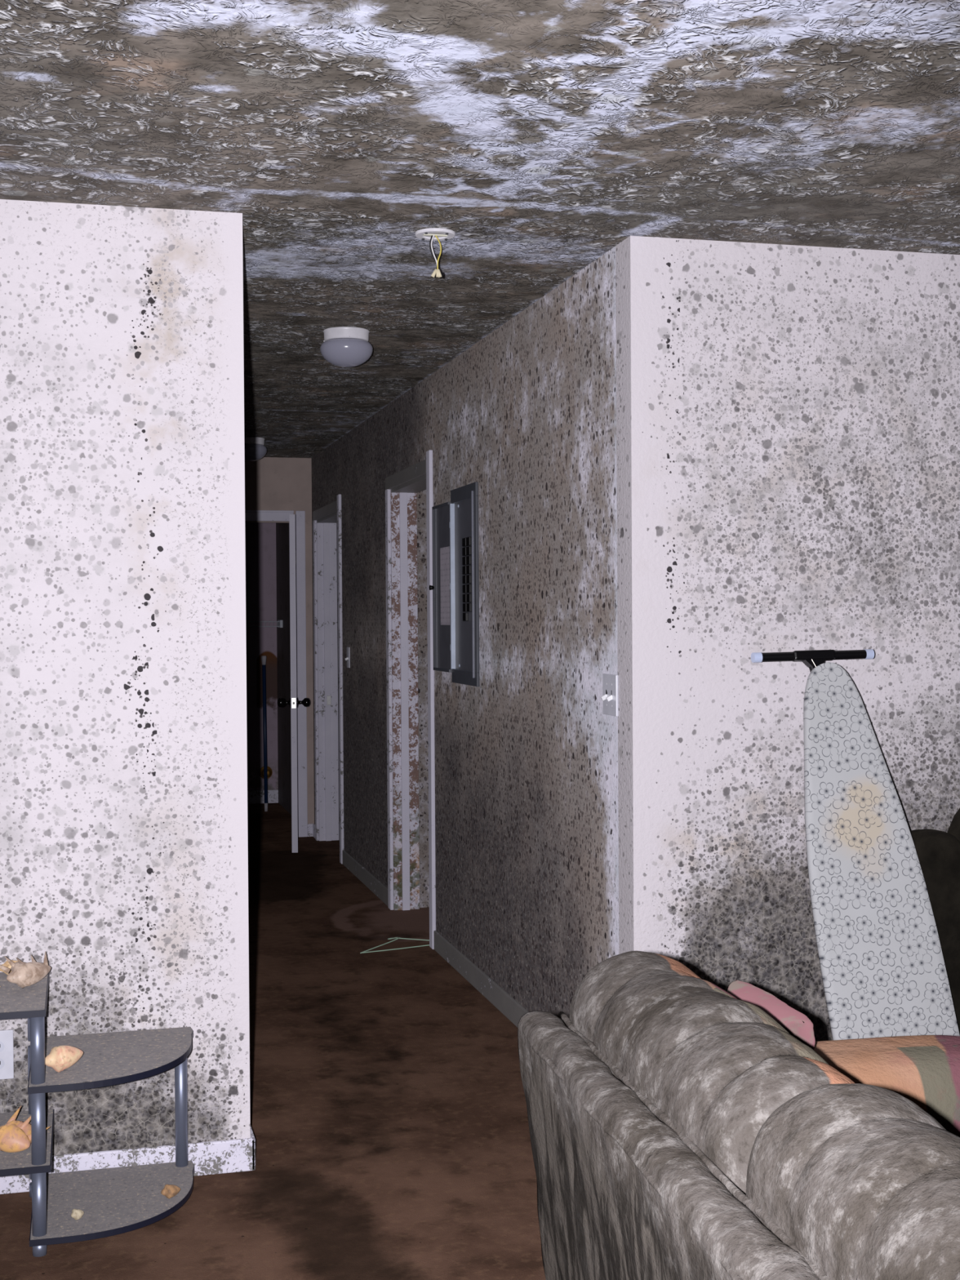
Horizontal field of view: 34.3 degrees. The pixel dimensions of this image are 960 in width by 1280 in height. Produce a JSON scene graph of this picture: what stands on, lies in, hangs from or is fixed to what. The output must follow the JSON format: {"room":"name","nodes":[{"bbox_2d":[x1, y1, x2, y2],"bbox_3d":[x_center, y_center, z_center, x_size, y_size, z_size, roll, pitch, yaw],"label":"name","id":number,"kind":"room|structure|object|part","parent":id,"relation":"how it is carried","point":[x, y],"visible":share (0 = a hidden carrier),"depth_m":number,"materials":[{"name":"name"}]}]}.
{"room":"damaged room","nodes":[
{"label":"damaged room","id":0,"kind":"room"},
{"bbox_2d":[244,522,278,791],"bbox_3d":[-2.067,0.029,11.796,1.042,2.440,0.100,-1,1,-14],"label":"wall","id":1,"kind":"structure","parent":0,"point":[260,537],"depth_m":11.85,"materials":[{"name":"brown paint"}]},
{"bbox_2d":[247,789,278,804],"bbox_3d":[-2.046,1.199,11.758,1.042,0.100,0.014,-1,1,-14],"label":"baseboard","id":2,"kind":"structure","parent":1,"relation":"attached to","point":[254,797],"depth_m":11.85,"materials":[{"name":"white paint"}]},
{"bbox_2d":[245,620,283,627],"bbox_3d":[-2.002,-0.116,11.547,1.033,0.057,0.370,-1,1,-14],"label":"wire shelf","id":3,"kind":"object","parent":1,"relation":"attached to","point":[279,623],"visible":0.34,"depth_m":11.49,"materials":[{"name":"metal"}]},
{"bbox_2d":[259,765,272,778],"bbox_3d":[-1.623,1.011,11.825,0.100,0.100,0.088,-1,1,-14],"label":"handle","id":4,"kind":"object","parent":1,"relation":"attached to","point":[269,771],"visible":0.57,"depth_m":11.85,"materials":[{"name":"gold metal"}]},
{"bbox_2d":[0,799,546,1279],"bbox_3d":[0.074,1.378,5.601,6.800,0.100,13.200,-1,1,-14],"label":"floor","id":5,"kind":"structure","parent":0,"point":[389,1125],"depth_m":4.28,"materials":[{"name":"brown carpet"}]},
{"bbox_2d":[0,971,194,1257],"bbox_3d":[-1.306,1.092,3.562,1.304,0.550,0.419,-1,1,-14],"label":"shelf unit","id":6,"kind":"object","parent":5,"relation":"on","point":[113,1201],"visible":0.98,"depth_m":3.62,"materials":[{"name":"grey laminate"}]},
{"bbox_2d":[0,960,17,974],"bbox_3d":[-1.131,0.794,3.776,0.060,0.038,0.054,0,1,20],"label":"seashell","id":7,"kind":"object","parent":6,"relation":"on","point":[6,964],"visible":0.23,"depth_m":3.76,"materials":[{"name":"beige"}]},
{"bbox_2d":[0,1105,50,1152],"bbox_3d":[-1.054,1.121,3.544,0.096,0.081,0.110,0,1,37],"label":"seashell","id":8,"kind":"object","parent":6,"relation":"on","point":[15,1135],"visible":0.91,"depth_m":3.51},
{"bbox_2d":[0,951,51,988],"bbox_3d":[-1.065,0.778,3.654,0.087,0.073,0.129,0,1,39],"label":"seashell","id":9,"kind":"object","parent":6,"relation":"on","point":[23,974],"visible":1,"depth_m":3.63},
{"bbox_3d":[-1.091,1.095,3.811,0.031,0.534,0.031,-1,1,-14],"label":"leg","id":10,"kind":"part","parent":6,"relation":"part of","materials":[{"name":"silver metal"}]},
{"bbox_3d":[-0.982,1.100,3.459,0.031,0.534,0.031,-1,1,-14],"label":"leg","id":11,"kind":"part","parent":6,"relation":"part of","materials":[{"name":"silver metal"}]},
{"bbox_2d":[44,1045,83,1072],"bbox_3d":[-0.949,0.951,3.541,0.072,0.061,0.072,0,1,8],"label":"seashell","id":12,"kind":"object","parent":6,"relation":"on","point":[60,1058],"visible":0.96,"depth_m":3.52,"materials":[{"name":"beige"}]},
{"bbox_2d":[71,1208,84,1220],"bbox_3d":[-0.918,1.308,3.544,0.028,0.025,0.027,0,1,8],"label":"seashell","id":13,"kind":"object","parent":6,"relation":"on","point":[76,1214],"visible":1,"depth_m":3.54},
{"bbox_2d":[160,1184,180,1199],"bbox_3d":[-0.732,1.301,3.678,0.039,0.032,0.038,0,1,17],"label":"seashell","id":14,"kind":"object","parent":6,"relation":"on","point":[169,1191],"visible":1,"depth_m":3.67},
{"bbox_3d":[-0.747,1.175,3.892,0.031,0.368,0.031,-1,1,-14],"label":"leg","id":15,"kind":"part","parent":6,"relation":"part of","materials":[{"name":"silver metal"}]},
{"bbox_2d":[261,655,267,811],"bbox_3d":[-1.576,0.684,11.383,0.040,1.137,0.064,-1,1,-14],"label":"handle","id":16,"kind":"object","parent":5,"relation":"on","point":[263,657],"visible":1,"depth_m":11.37,"materials":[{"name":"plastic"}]},
{"bbox_2d":[360,937,429,953],"bbox_3d":[-0.359,1.300,6.713,0.437,0.023,0.216,-1,1,-29],"label":"wire hanger","id":17,"kind":"object","parent":5,"relation":"on","point":[395,938],"visible":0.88,"depth_m":6.64,"materials":[{"name":"grey metal"}]},
{"bbox_2d":[517,951,959,1279],"bbox_3d":[0.721,0.937,1.711,0.955,0.890,2.020,-1,1,-12],"label":"sofa","id":18,"kind":"object","parent":5,"relation":"on","point":[678,1131],"visible":1,"depth_m":1.93,"materials":[{"name":"mottled grey upholstery fabric"}]},
{"bbox_3d":[0.361,0.983,1.638,0.217,0.731,2.020,-1,1,-12],"label":"frame","id":19,"kind":"part","parent":18,"relation":"part of","materials":[{"name":"grey fabric"}]},
{"bbox_2d":[568,951,854,1195],"bbox_3d":[0.346,0.719,2.228,0.290,0.432,0.828,-1,1,-12],"label":"cushion","id":20,"kind":"object","parent":18,"relation":"on","point":[709,1065],"depth_m":2.06,"materials":[{"name":"grey fabric"}]},
{"bbox_2d":[726,978,815,1050],"bbox_3d":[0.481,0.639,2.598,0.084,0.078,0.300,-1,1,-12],"label":"throw pillow","id":21,"kind":"object","parent":18,"relation":"on","point":[796,1023],"visible":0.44,"depth_m":2.54,"materials":[{"name":"fabric"}]},
{"bbox_2d":[746,1083,959,1279],"bbox_3d":[0.483,0.723,1.557,0.290,0.441,0.620,-1,1,-12],"label":"cushion","id":22,"kind":"object","parent":18,"relation":"on","point":[856,1181],"depth_m":1.57,"materials":[{"name":"grey fabric"}]},
{"bbox_3d":[0.630,0.990,2.596,0.740,0.620,0.250,-1,1,-12],"label":"arm","id":23,"kind":"part","parent":18,"relation":"part of","materials":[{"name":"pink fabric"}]},
{"bbox_2d":[751,648,959,1039],"bbox_3d":[0.991,0.688,4.003,0.335,1.320,0.504,-1,1,-32],"label":"ironing board","id":24,"kind":"object","parent":5,"relation":"on","point":[883,970],"visible":0.8,"depth_m":3.99,"materials":[{"name":"white fabric"}]},
{"bbox_2d":[910,808,959,1034],"bbox_3d":[1.703,0.859,4.009,0.985,0.965,0.880,-1,1,-14],"label":"armchair","id":25,"kind":"object","parent":5,"relation":"on","point":[938,852],"visible":0.38,"depth_m":4.11,"materials":[{"name":"black fabric"}]},
{"bbox_3d":[1.630,0.705,4.308,0.735,0.665,0.260,-1,1,-14],"label":"backrest","id":26,"kind":"part","parent":25,"relation":"part of","materials":[{"name":"fabric"}]},
{"bbox_2d":[244,457,314,823],"bbox_3d":[-1.597,0.053,9.965,1.042,2.440,0.120,-1,1,-14],"label":"wall","id":27,"kind":"structure","parent":0,"point":[271,483],"depth_m":10.00,"materials":[{"name":"paint"}]},
{"bbox_2d":[244,510,293,521],"bbox_3d":[-1.642,-0.791,9.868,0.923,0.068,0.025,-1,1,-14],"label":"trim","id":28,"kind":"structure","parent":27,"relation":"attached to","point":[250,515],"depth_m":9.94,"materials":[{"name":"white paint"}]},
{"bbox_2d":[277,514,310,853],"bbox_3d":[-1.153,0.256,9.622,0.196,2.016,0.740,0,1,-7],"label":"door","id":29,"kind":"structure","parent":27,"relation":"in","point":[293,702],"depth_m":9.26,"materials":[{"name":"white wood"}]},
{"bbox_3d":[-1.174,0.375,9.317,0.080,0.062,0.062,0,1,-7],"label":"knob","id":30,"kind":"part","parent":29,"relation":"part of","materials":[{"name":"black metal"}]},
{"bbox_3d":[-1.109,0.376,9.264,0.024,0.060,0.002,0,1,-7],"label":"latch plate","id":31,"kind":"part","parent":29,"relation":"part of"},
{"bbox_3d":[-1.059,0.374,9.331,0.080,0.062,0.062,0,1,-7],"label":"knob","id":32,"kind":"part","parent":29,"relation":"part of","materials":[{"name":"black metal"}]},
{"bbox_2d":[295,511,307,837],"bbox_3d":[-1.148,0.220,10.013,0.060,2.100,0.015,-1,1,-14],"label":"door","id":33,"kind":"structure","parent":27,"relation":"attached to","point":[300,515],"depth_m":10.01,"materials":[{"name":"white paint"}]},
{"bbox_2d":[417,489,429,907],"bbox_3d":[0.342,0.074,7.763,1.380,2.440,0.110,-1,1,-14],"label":"door","id":34,"kind":"structure","parent":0,"point":[421,495],"depth_m":7.55,"materials":[{"name":"paint"}]},
{"bbox_2d":[275,246,618,1026],"bbox_3d":[-0.537,0.073,8.173,0.120,2.440,7.880,-1,1,-14],"label":"wall","id":35,"kind":"structure","parent":0,"point":[526,819],"depth_m":5.35,"materials":[{"name":"paint"}]},
{"bbox_2d":[307,823,315,838],"bbox_3d":[-1.075,1.228,9.981,0.045,0.083,0.140,-1,1,-14],"label":"baseboard","id":36,"kind":"structure","parent":35,"relation":"attached to","point":[311,827],"depth_m":10.03,"materials":[{"name":"white paint"}]},
{"bbox_2d":[312,520,319,840],"bbox_3d":[-1.039,0.256,9.860,0.017,2.030,0.061,-1,1,-14],"label":"trim","id":37,"kind":"structure","parent":35,"relation":"attached to","point":[314,522],"depth_m":9.84,"materials":[{"name":"white paint"}]},
{"bbox_2d":[312,500,337,520],"bbox_3d":[-0.933,-0.779,9.408,0.017,0.061,0.963,-1,1,-14],"label":"trim","id":38,"kind":"structure","parent":35,"relation":"attached to","point":[331,508],"depth_m":9.36,"materials":[{"name":"grey wood"}]},
{"bbox_2d":[316,511,338,840],"bbox_3d":[-0.852,0.262,9.411,0.126,2.028,0.909,-1,1,-14],"label":"door","id":39,"kind":"structure","parent":35,"relation":"attached to","point":[326,536],"depth_m":9.83,"materials":[{"name":"paint"}]},
{"bbox_3d":[-0.954,0.381,9.823,0.028,0.060,0.002,-1,1,-14],"label":"strike plate","id":40,"kind":"part","parent":39,"relation":"part of","materials":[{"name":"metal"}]},
{"bbox_2d":[337,493,343,863],"bbox_3d":[-0.800,0.225,8.927,0.017,2.117,0.061,-1,1,-14],"label":"trim","id":41,"kind":"structure","parent":35,"relation":"attached to","point":[339,496],"depth_m":8.90,"materials":[{"name":"white paint"}]},
{"bbox_2d":[344,647,350,667],"bbox_3d":[-0.742,0.097,8.678,0.024,0.115,0.070,-1,1,-14],"label":"light switch","id":42,"kind":"object","parent":35,"relation":"attached to","point":[348,659],"visible":1,"depth_m":8.66,"materials":[{"name":"white plastic"}]},
{"bbox_3d":[-0.734,0.097,8.680,0.007,0.115,0.070,-1,1,-14],"label":"plate","id":43,"kind":"part","parent":42,"relation":"part of","materials":[{"name":"white plastic"}]},
{"bbox_2d":[385,488,393,910],"bbox_3d":[-0.437,0.288,7.516,0.017,2.030,0.061,-1,1,-14],"label":"trim","id":44,"kind":"structure","parent":35,"relation":"attached to","point":[388,511],"depth_m":7.49,"materials":[{"name":"white paint"}]},
{"bbox_2d":[385,459,426,489],"bbox_3d":[-0.337,-0.748,7.083,0.017,0.061,0.923,-1,1,-14],"label":"trim","id":45,"kind":"structure","parent":35,"relation":"attached to","point":[417,470],"depth_m":7.04,"materials":[{"name":"grey wood"}]},
{"bbox_2d":[390,474,426,910],"bbox_3d":[-0.255,0.293,7.087,0.126,2.028,0.869,-1,1,-14],"label":"door frame","id":46,"kind":"structure","parent":35,"relation":"attached to","point":[403,498],"depth_m":7.49,"materials":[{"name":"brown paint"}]},
{"bbox_2d":[426,449,435,949],"bbox_3d":[-0.208,0.255,6.622,0.017,2.119,0.061,-1,1,-14],"label":"trim","id":47,"kind":"structure","parent":35,"relation":"attached to","point":[429,501],"depth_m":6.60,"materials":[{"name":"white paint"}]},
{"bbox_2d":[342,849,528,1026],"bbox_3d":[-0.184,1.274,6.576,0.012,0.083,4.820,-1,1,-14],"label":"baseboard","id":48,"kind":"structure","parent":35,"relation":"attached to","point":[506,1004],"depth_m":6.09,"materials":[{"name":"grey paint"}]},
{"bbox_2d":[429,481,479,686],"bbox_3d":[-0.110,-0.213,6.172,0.038,0.768,0.712,-1,1,-14],"label":"breaker panel","id":49,"kind":"object","parent":35,"relation":"attached to","point":[455,587],"visible":1,"depth_m":6.15,"materials":[{"name":"grey metal"}]},
{"bbox_3d":[-0.151,-0.214,6.373,0.010,0.683,0.289,-1,1,-14],"label":"panel door","id":50,"kind":"part","parent":49,"relation":"part of","materials":[{"name":"grey metal"}]},
{"bbox_3d":[-0.060,-0.211,6.028,0.011,0.768,0.408,-1,1,-14],"label":"frame","id":51,"kind":"part","parent":49,"relation":"part of","materials":[{"name":"grey metal"}]},
{"bbox_2d":[600,673,618,716],"bbox_3d":[0.360,0.154,4.386,0.024,0.116,0.116,-1,1,-14],"label":"light switch","id":52,"kind":"object","parent":35,"relation":"attached to","point":[609,698],"visible":1,"depth_m":4.37,"materials":[{"name":"white plastic"}]},
{"bbox_2d":[0,0,959,457],"bbox_3d":[-0.677,-1.176,6.819,3.800,0.100,10.400,-1,1,-14],"label":"ceiling","id":53,"kind":"structure","parent":0,"point":[547,135],"depth_m":3.33,"materials":[{"name":"paint"}]},
{"bbox_2d":[244,436,266,461],"bbox_3d":[-1.310,-1.085,8.873,0.188,0.129,0.188,-1,1,-14],"label":"ceiling light","id":54,"kind":"object","parent":53,"relation":"attached to","point":[255,449],"visible":0.78,"depth_m":8.80,"materials":[{"name":"white glass"}]},
{"bbox_2d":[320,326,373,367],"bbox_3d":[-0.477,-1.040,5.561,0.188,0.129,0.188,-1,1,-14],"label":"ceiling light","id":55,"kind":"object","parent":53,"relation":"attached to","point":[341,346],"visible":1,"depth_m":5.50,"materials":[{"name":"white glass"}]},
{"bbox_2d":[415,227,455,278],"bbox_3d":[-0.119,-1.028,4.161,0.107,0.120,0.107,-1,1,-14],"label":"junction box","id":56,"kind":"object","parent":53,"relation":"attached to","point":[431,234],"visible":1,"depth_m":4.16,"materials":[{"name":"white plastic"}]},
{"bbox_3d":[-0.120,-1.086,4.160,0.067,0.004,0.067,0,1,-9],"label":"box plate","id":57,"kind":"part","parent":56,"relation":"part of","materials":[{"name":"white plastic"}]},
{"bbox_2d":[0,199,959,1155],"bbox_3d":[0.399,0.126,4.284,6.800,2.440,0.120,-1,1,-14],"label":"wall","id":58,"kind":"structure","parent":0,"point":[124,833],"depth_m":3.98,"materials":[{"name":"white paint"}]},
{"bbox_2d":[0,1029,13,1079],"bbox_3d":[-1.185,1.020,3.822,0.075,0.120,0.008,-1,1,-14],"label":"wall outlet","id":59,"kind":"object","parent":58,"relation":"attached to","point":[6,1049],"visible":1,"depth_m":3.82,"materials":[{"name":"white plastic"}]},
{"bbox_2d":[0,1041,4,1052],"bbox_3d":[-1.184,0.999,3.819,0.033,0.029,0.001,-1,1,-14],"label":"socket","id":60,"kind":"object","parent":59,"relation":"attached to","point":[2,1043],"depth_m":3.82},
{"bbox_2d":[0,1058,4,1069],"bbox_3d":[-1.184,1.041,3.819,0.033,0.029,0.001,-1,1,-14],"label":"socket","id":61,"kind":"object","parent":59,"relation":"attached to","point":[2,1060],"depth_m":3.82,"materials":[{"name":"white plastic"}]},
{"bbox_2d":[0,1126,255,1194],"bbox_3d":[-1.971,1.314,4.655,2.370,0.083,2.012,-1,1,-14],"label":"baseboard","id":62,"kind":"structure","parent":58,"relation":"attached to","point":[228,1156],"depth_m":3.92,"materials":[{"name":"white paint"}]}
]}

